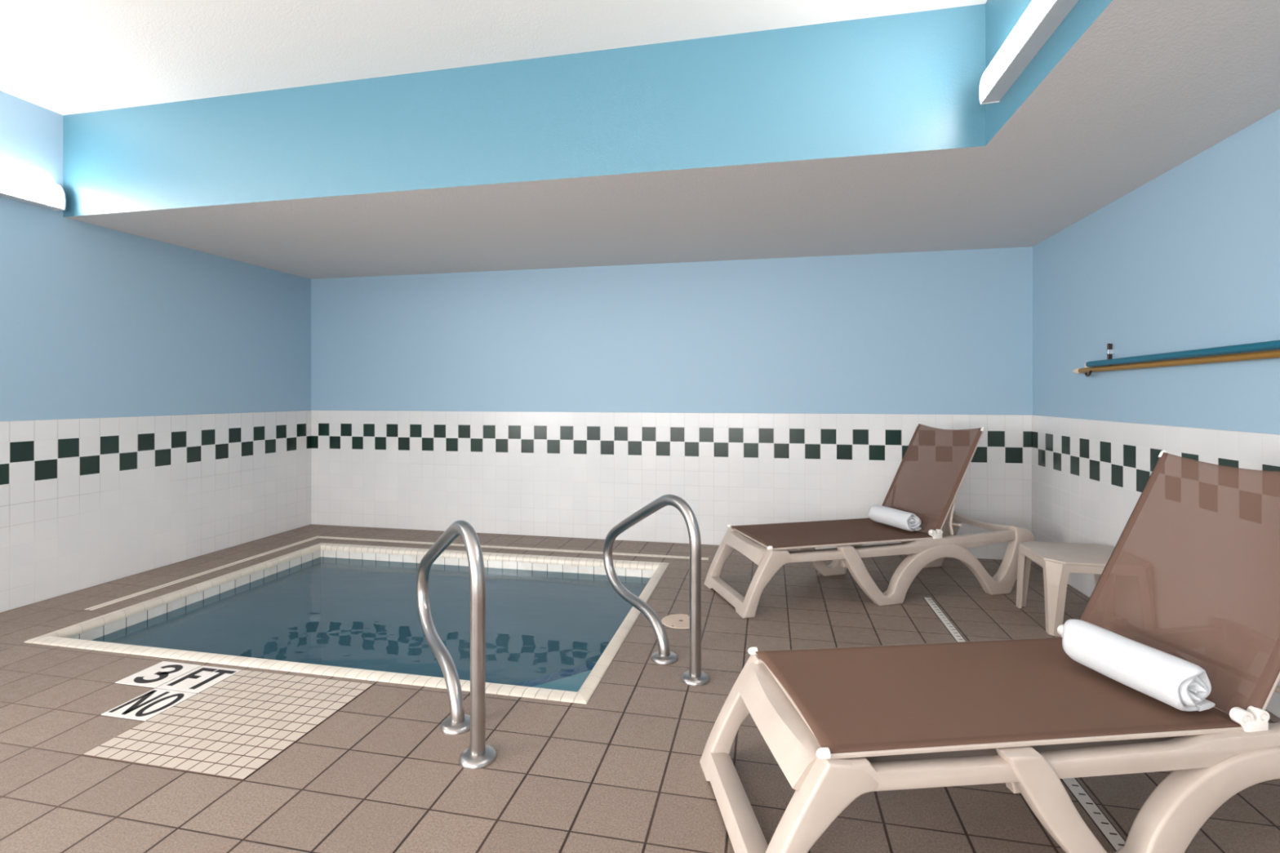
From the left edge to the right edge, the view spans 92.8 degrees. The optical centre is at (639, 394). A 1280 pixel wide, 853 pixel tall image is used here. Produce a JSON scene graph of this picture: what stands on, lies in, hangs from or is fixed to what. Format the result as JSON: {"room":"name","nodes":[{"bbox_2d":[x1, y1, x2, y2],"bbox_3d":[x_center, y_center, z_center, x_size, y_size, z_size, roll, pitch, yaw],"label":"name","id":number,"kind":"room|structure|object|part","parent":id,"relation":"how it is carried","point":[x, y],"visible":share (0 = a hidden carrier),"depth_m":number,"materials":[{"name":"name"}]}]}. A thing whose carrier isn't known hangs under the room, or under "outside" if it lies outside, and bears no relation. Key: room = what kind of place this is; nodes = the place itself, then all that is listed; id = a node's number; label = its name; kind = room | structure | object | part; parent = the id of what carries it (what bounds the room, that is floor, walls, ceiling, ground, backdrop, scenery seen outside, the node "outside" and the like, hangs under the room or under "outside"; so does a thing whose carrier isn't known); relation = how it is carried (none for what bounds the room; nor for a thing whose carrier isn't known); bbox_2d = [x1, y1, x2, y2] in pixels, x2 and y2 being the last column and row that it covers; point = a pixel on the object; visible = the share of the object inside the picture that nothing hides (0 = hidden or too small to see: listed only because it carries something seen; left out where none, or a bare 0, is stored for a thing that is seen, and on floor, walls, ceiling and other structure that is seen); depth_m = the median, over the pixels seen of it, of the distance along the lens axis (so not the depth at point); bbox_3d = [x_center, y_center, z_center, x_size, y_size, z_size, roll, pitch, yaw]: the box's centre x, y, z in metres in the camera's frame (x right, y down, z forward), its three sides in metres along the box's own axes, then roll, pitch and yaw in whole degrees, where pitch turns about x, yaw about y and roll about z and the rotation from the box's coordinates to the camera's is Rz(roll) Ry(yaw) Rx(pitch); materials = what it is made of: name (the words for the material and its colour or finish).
{"room":"indoor swimming pool","nodes":[
{"label":"indoor swimming pool","id":0,"kind":"room"},
{"bbox_2d":[0,90,311,421],"bbox_3d":[-3.880,-0.174,1.980,0.150,2.988,7.766,0,0,12],"label":"wall","id":1,"kind":"structure","parent":0,"point":[96,322],"depth_m":3.98,"materials":[{"name":"blue paint"}]},
{"bbox_2d":[0,167,66,210],"bbox_3d":[-3.671,-1.161,2.397,0.087,0.160,2.440,0,0,12],"label":"wall light","id":2,"kind":"object","parent":1,"relation":"attached to","point":[14,185],"visible":1,"depth_m":3.43,"materials":[{"name":"white plastic"}]},
{"bbox_2d":[0,410,311,613],"bbox_3d":[-3.534,0.675,3.235,0.008,1.050,4.866,0,0,12],"label":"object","id":3,"kind":"structure","parent":1,"relation":"attached to","point":[86,503],"depth_m":4.05,"materials":[{"name":"tile"}]},
{"bbox_2d":[0,0,986,115],"bbox_3d":[-0.879,-1.728,1.344,6.286,0.120,7.766,0,0,12],"label":"ceiling","id":4,"kind":"structure","parent":0,"point":[63,57],"depth_m":2.81,"materials":[{"name":"white paint"}]},
{"bbox_2d":[62,0,1279,279],"bbox_3d":[-0.879,-1.364,1.344,5.986,0.608,7.466,0,0,12],"label":"soffit","id":5,"kind":"structure","parent":4,"relation":"attached to","point":[872,135],"depth_m":3.06,"materials":[{"name":"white paint"}]},
{"bbox_2d":[978,0,1078,104],"bbox_3d":[1.155,-1.250,1.263,0.074,0.160,2.440,0,0,12],"label":"wall light","id":6,"kind":"object","parent":5,"relation":"attached to","point":[1042,18],"visible":1,"depth_m":2.09,"materials":[{"name":"white plastic"}]},
{"bbox_2d":[0,524,1279,852],"bbox_3d":[-0.879,1.260,1.344,5.986,0.120,7.466,0,0,12],"label":"floor","id":7,"kind":"structure","parent":0,"point":[620,771],"depth_m":2.00,"materials":[{"name":"tile"}]},
{"bbox_2d":[101,661,241,720],"bbox_3d":[-1.975,1.198,2.482,0.419,0.004,0.419,0,0,12],"label":"depth marker","id":8,"kind":"object","parent":7,"relation":"on","point":[146,706],"depth_m":2.51,"materials":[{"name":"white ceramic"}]},
{"bbox_2d":[81,670,373,780],"bbox_3d":[-1.478,1.199,2.269,0.637,0.002,0.637,0,0,12],"label":"inlay","id":9,"kind":"object","parent":7,"relation":"on","point":[232,728],"visible":1,"depth_m":2.21,"materials":[{"name":"tile"}]},
{"bbox_2d":[23,542,669,704],"bbox_3d":[-1.385,1.210,3.627,2.832,0.041,2.000,0,0,12],"label":"pool coping","id":10,"kind":"object","parent":7,"relation":"on","point":[59,637],"visible":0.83,"depth_m":2.93,"materials":[{"name":"tile"}]},
{"bbox_2d":[67,550,655,684],"bbox_3d":[-1.387,1.679,3.629,2.707,0.942,1.837,0,0,12],"label":"swimming pool","id":11,"kind":"object","parent":7,"relation":"in","point":[353,610],"visible":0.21,"depth_m":4.48,"materials":[{"name":"blue liquid"}]},
{"bbox_2d":[514,662,596,692],"bbox_3d":[-0.639,1.801,3.044,0.999,0.694,0.999,0,0,12],"label":"step","id":12,"kind":"structure","parent":11,"relation":"in","point":[572,679],"depth_m":3.10,"materials":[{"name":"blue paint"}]},
{"bbox_2d":[84,536,708,610],"bbox_3d":[-1.295,1.198,3.923,3.298,0.003,1.789,0,0,12],"label":"drain","id":13,"kind":"object","parent":7,"relation":"on","point":[151,589],"visible":0.93,"depth_m":4.54,"materials":[{"name":"beige plastic"}]},
{"bbox_2d":[416,520,497,769],"bbox_3d":[-0.732,0.824,2.316,0.122,0.754,0.856,0,0,-33],"label":"handrail","id":14,"kind":"object","parent":7,"relation":"on","point":[480,755],"visible":1,"depth_m":2.02,"materials":[{"name":"metal"}]},
{"bbox_2d":[603,494,710,686],"bbox_3d":[0.041,0.824,2.875,0.122,0.754,0.856,0,0,-32],"label":"handrail","id":15,"kind":"object","parent":7,"relation":"on","point":[695,677],"visible":1,"depth_m":2.67,"materials":[{"name":"metal"}]},
{"bbox_2d":[661,613,689,628],"bbox_3d":[0.215,1.198,3.215,0.206,0.005,0.206,0,0,12],"label":"lid","id":16,"kind":"object","parent":7,"relation":"on","point":[677,620],"visible":0.76,"depth_m":3.20,"materials":[{"name":"beige plastic"}]},
{"bbox_2d":[704,422,1034,617],"bbox_3d":[1.401,0.698,3.784,1.903,1.003,0.644,0,0,-14],"label":"sun lounger","id":17,"kind":"object","parent":7,"relation":"on","point":[927,481],"visible":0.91,"depth_m":3.65,"materials":[{"name":"beige plastic"}]},
{"bbox_3d":[0.551,1.024,3.856,0.288,0.352,0.068,0,0,-14],"label":"leg","id":18,"kind":"part","parent":17,"relation":"part of","materials":[{"name":"beige plastic"}]},
{"bbox_3d":[0.685,1.024,3.320,0.288,0.352,0.068,0,0,-14],"label":"leg","id":19,"kind":"part","parent":17,"relation":"part of","materials":[{"name":"beige plastic"}]},
{"bbox_3d":[1.158,0.850,3.723,1.055,0.021,0.578,0,0,-14],"label":"seat frame","id":20,"kind":"part","parent":17,"relation":"part of","materials":[{"name":"beige plastic"}]},
{"bbox_3d":[1.393,1.007,3.782,1.885,0.386,0.619,0,0,-14],"label":"frame","id":21,"kind":"part","parent":17,"relation":"part of","materials":[{"name":"beige plastic"}]},
{"bbox_3d":[1.611,1.001,4.136,1.325,0.398,0.062,0,0,-14],"label":"arched leg","id":22,"kind":"part","parent":17,"relation":"part of","materials":[{"name":"beige plastic"}]},
{"bbox_2d":[867,505,921,531],"bbox_3d":[1.590,0.771,3.805,0.130,0.111,0.362,0,0,-19],"label":"rolled towel","id":23,"kind":"object","parent":17,"relation":"on","point":[907,521],"visible":1,"depth_m":3.73,"materials":[{"name":"white fabric"}]},
{"bbox_3d":[1.752,1.001,3.572,1.325,0.398,0.062,0,0,-14],"label":"arched leg","id":24,"kind":"part","parent":17,"relation":"part of","materials":[{"name":"beige plastic"}]},
{"bbox_3d":[1.907,0.521,3.624,0.339,0.630,0.016,0,0,-14],"label":"rail","id":25,"kind":"part","parent":17,"relation":"part of","materials":[{"name":"beige plastic"}]},
{"bbox_2d":[699,450,1279,852],"bbox_3d":[1.225,0.698,1.790,2.008,1.003,0.644,0,0,-6],"label":"sun lounger","id":26,"kind":"object","parent":7,"relation":"on","point":[1192,575],"visible":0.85,"depth_m":1.64,"materials":[{"name":"brown fabric"}]},
{"bbox_3d":[0.349,1.024,1.976,0.304,0.352,0.068,0,0,-6],"label":"leg","id":27,"kind":"part","parent":26,"relation":"part of","materials":[{"name":"beige plastic"}]},
{"bbox_3d":[0.406,1.024,1.427,0.304,0.352,0.068,0,0,-6],"label":"leg","id":28,"kind":"part","parent":26,"relation":"part of","materials":[{"name":"beige plastic"}]},
{"bbox_3d":[1.216,1.007,1.789,1.989,0.386,0.619,0,0,-6],"label":"frame","id":29,"kind":"part","parent":26,"relation":"part of","materials":[{"name":"beige plastic"}]},
{"bbox_3d":[0.961,0.850,1.763,1.113,0.021,0.578,0,0,-6],"label":"seat frame","id":30,"kind":"part","parent":26,"relation":"part of","materials":[{"name":"brown fabric"}]},
{"bbox_3d":[1.558,1.001,1.532,1.398,0.398,0.062,0,0,-6],"label":"arched leg","id":31,"kind":"part","parent":26,"relation":"part of","materials":[{"name":"beige plastic"}]},
{"bbox_2d":[1062,619,1215,711],"bbox_3d":[1.397,0.761,1.725,0.144,0.129,0.367,0,0,-12],"label":"rolled towel","id":32,"kind":"object","parent":26,"relation":"on","point":[1183,685],"visible":1,"depth_m":1.65,"materials":[{"name":"white fabric"}]},
{"bbox_3d":[1.728,0.521,1.563,0.357,0.630,0.016,0,0,-6],"label":"rail","id":33,"kind":"part","parent":26,"relation":"part of","materials":[{"name":"beige plastic"}]},
{"bbox_2d":[923,597,1125,851],"bbox_3d":[1.361,1.200,2.022,0.047,0.004,3.200,0,0,12],"label":"drain","id":34,"kind":"object","parent":7,"relation":"on","point":[1112,835],"visible":0.38,"depth_m":1.79,"materials":[{"name":"white metal"}]},
{"bbox_2d":[1016,541,1114,636],"bbox_3d":[2.312,1.015,3.196,0.470,0.370,0.450,0,0,12],"label":"side table","id":35,"kind":"object","parent":7,"relation":"on","point":[1058,560],"visible":0.63,"depth_m":3.08,"materials":[{"name":"beige plastic"}]},
{"bbox_3d":[2.166,1.022,3.407,0.091,0.357,0.091,0,0,12],"label":"leg","id":36,"kind":"part","parent":35,"relation":"part of","materials":[{"name":"beige plastic"}]},
{"bbox_3d":[2.093,1.022,3.062,0.091,0.357,0.091,0,0,12],"label":"leg","id":37,"kind":"part","parent":35,"relation":"part of","materials":[{"name":"beige plastic"}]},
{"bbox_3d":[2.531,1.022,3.330,0.091,0.357,0.091,0,0,12],"label":"leg","id":38,"kind":"part","parent":35,"relation":"part of","materials":[{"name":"beige plastic"}]},
{"bbox_2d":[311,246,1032,414],"bbox_3d":[-0.090,-0.174,5.070,5.986,2.988,0.150,0,0,12],"label":"wall","id":39,"kind":"structure","parent":0,"point":[937,332],"depth_m":4.87,"materials":[{"name":"blue paint"}]},
{"bbox_2d":[311,410,1031,560],"bbox_3d":[-0.106,0.675,4.992,5.970,1.050,0.008,0,0,12],"label":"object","id":40,"kind":"structure","parent":39,"relation":"attached to","point":[553,474],"depth_m":4.97,"materials":[{"name":"tile"}]},
{"bbox_2d":[1032,108,1279,434],"bbox_3d":[2.123,-0.174,0.709,0.150,2.988,7.766,0,0,12],"label":"wall","id":41,"kind":"structure","parent":0,"point":[1188,259],"depth_m":2.84,"materials":[{"name":"blue paint"}]},
{"bbox_2d":[1084,370,1093,377],"bbox_3d":[2.594,-0.115,3.460,0.078,0.032,0.081,0,0,12],"label":"hook","id":42,"kind":"object","parent":41,"relation":"attached to","point":[1091,371],"depth_m":3.49,"materials":[{"name":"brown metal"}]},
{"bbox_3d":[2.610,-0.130,3.550,0.021,0.060,0.213,0,0,31],"label":"hook arm","id":43,"kind":"part","parent":42,"relation":"part of","materials":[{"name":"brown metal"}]},
{"bbox_2d":[1106,343,1114,359],"bbox_3d":[2.549,-0.229,3.244,0.078,0.081,0.072,0,0,12],"label":"hook","id":44,"kind":"object","parent":41,"relation":"attached to","point":[1109,351],"depth_m":3.35,"materials":[{"name":"brown metal"}]},
{"bbox_2d":[1031,414,1279,718],"bbox_3d":[2.046,0.675,0.725,0.008,1.050,7.466,0,0,12],"label":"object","id":45,"kind":"structure","parent":41,"relation":"attached to","point":[1089,477],"depth_m":3.44,"materials":[{"name":"tile"}]},
{"bbox_3d":[2.064,-0.205,0.955,0.078,0.179,0.307,0,0,12],"label":"hook","id":46,"kind":"object","parent":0,"visible":0},
{"bbox_2d":[1072,350,1279,373],"bbox_3d":[2.283,-0.147,1.970,0.034,0.049,3.600,0,0,12],"label":"pole","id":47,"kind":"object","parent":46,"relation":"hanging from","point":[1273,353],"visible":1,"depth_m":2.69,"materials":[{"name":"orange wood"}]},
{"bbox_2d":[1085,339,1279,367],"bbox_3d":[2.249,-0.182,1.875,0.034,0.053,3.400,0,0,12],"label":"pole","id":48,"kind":"object","parent":46,"relation":"hanging from","point":[1273,344],"visible":1,"depth_m":2.63,"materials":[{"name":"teal plastic"}]}
]}

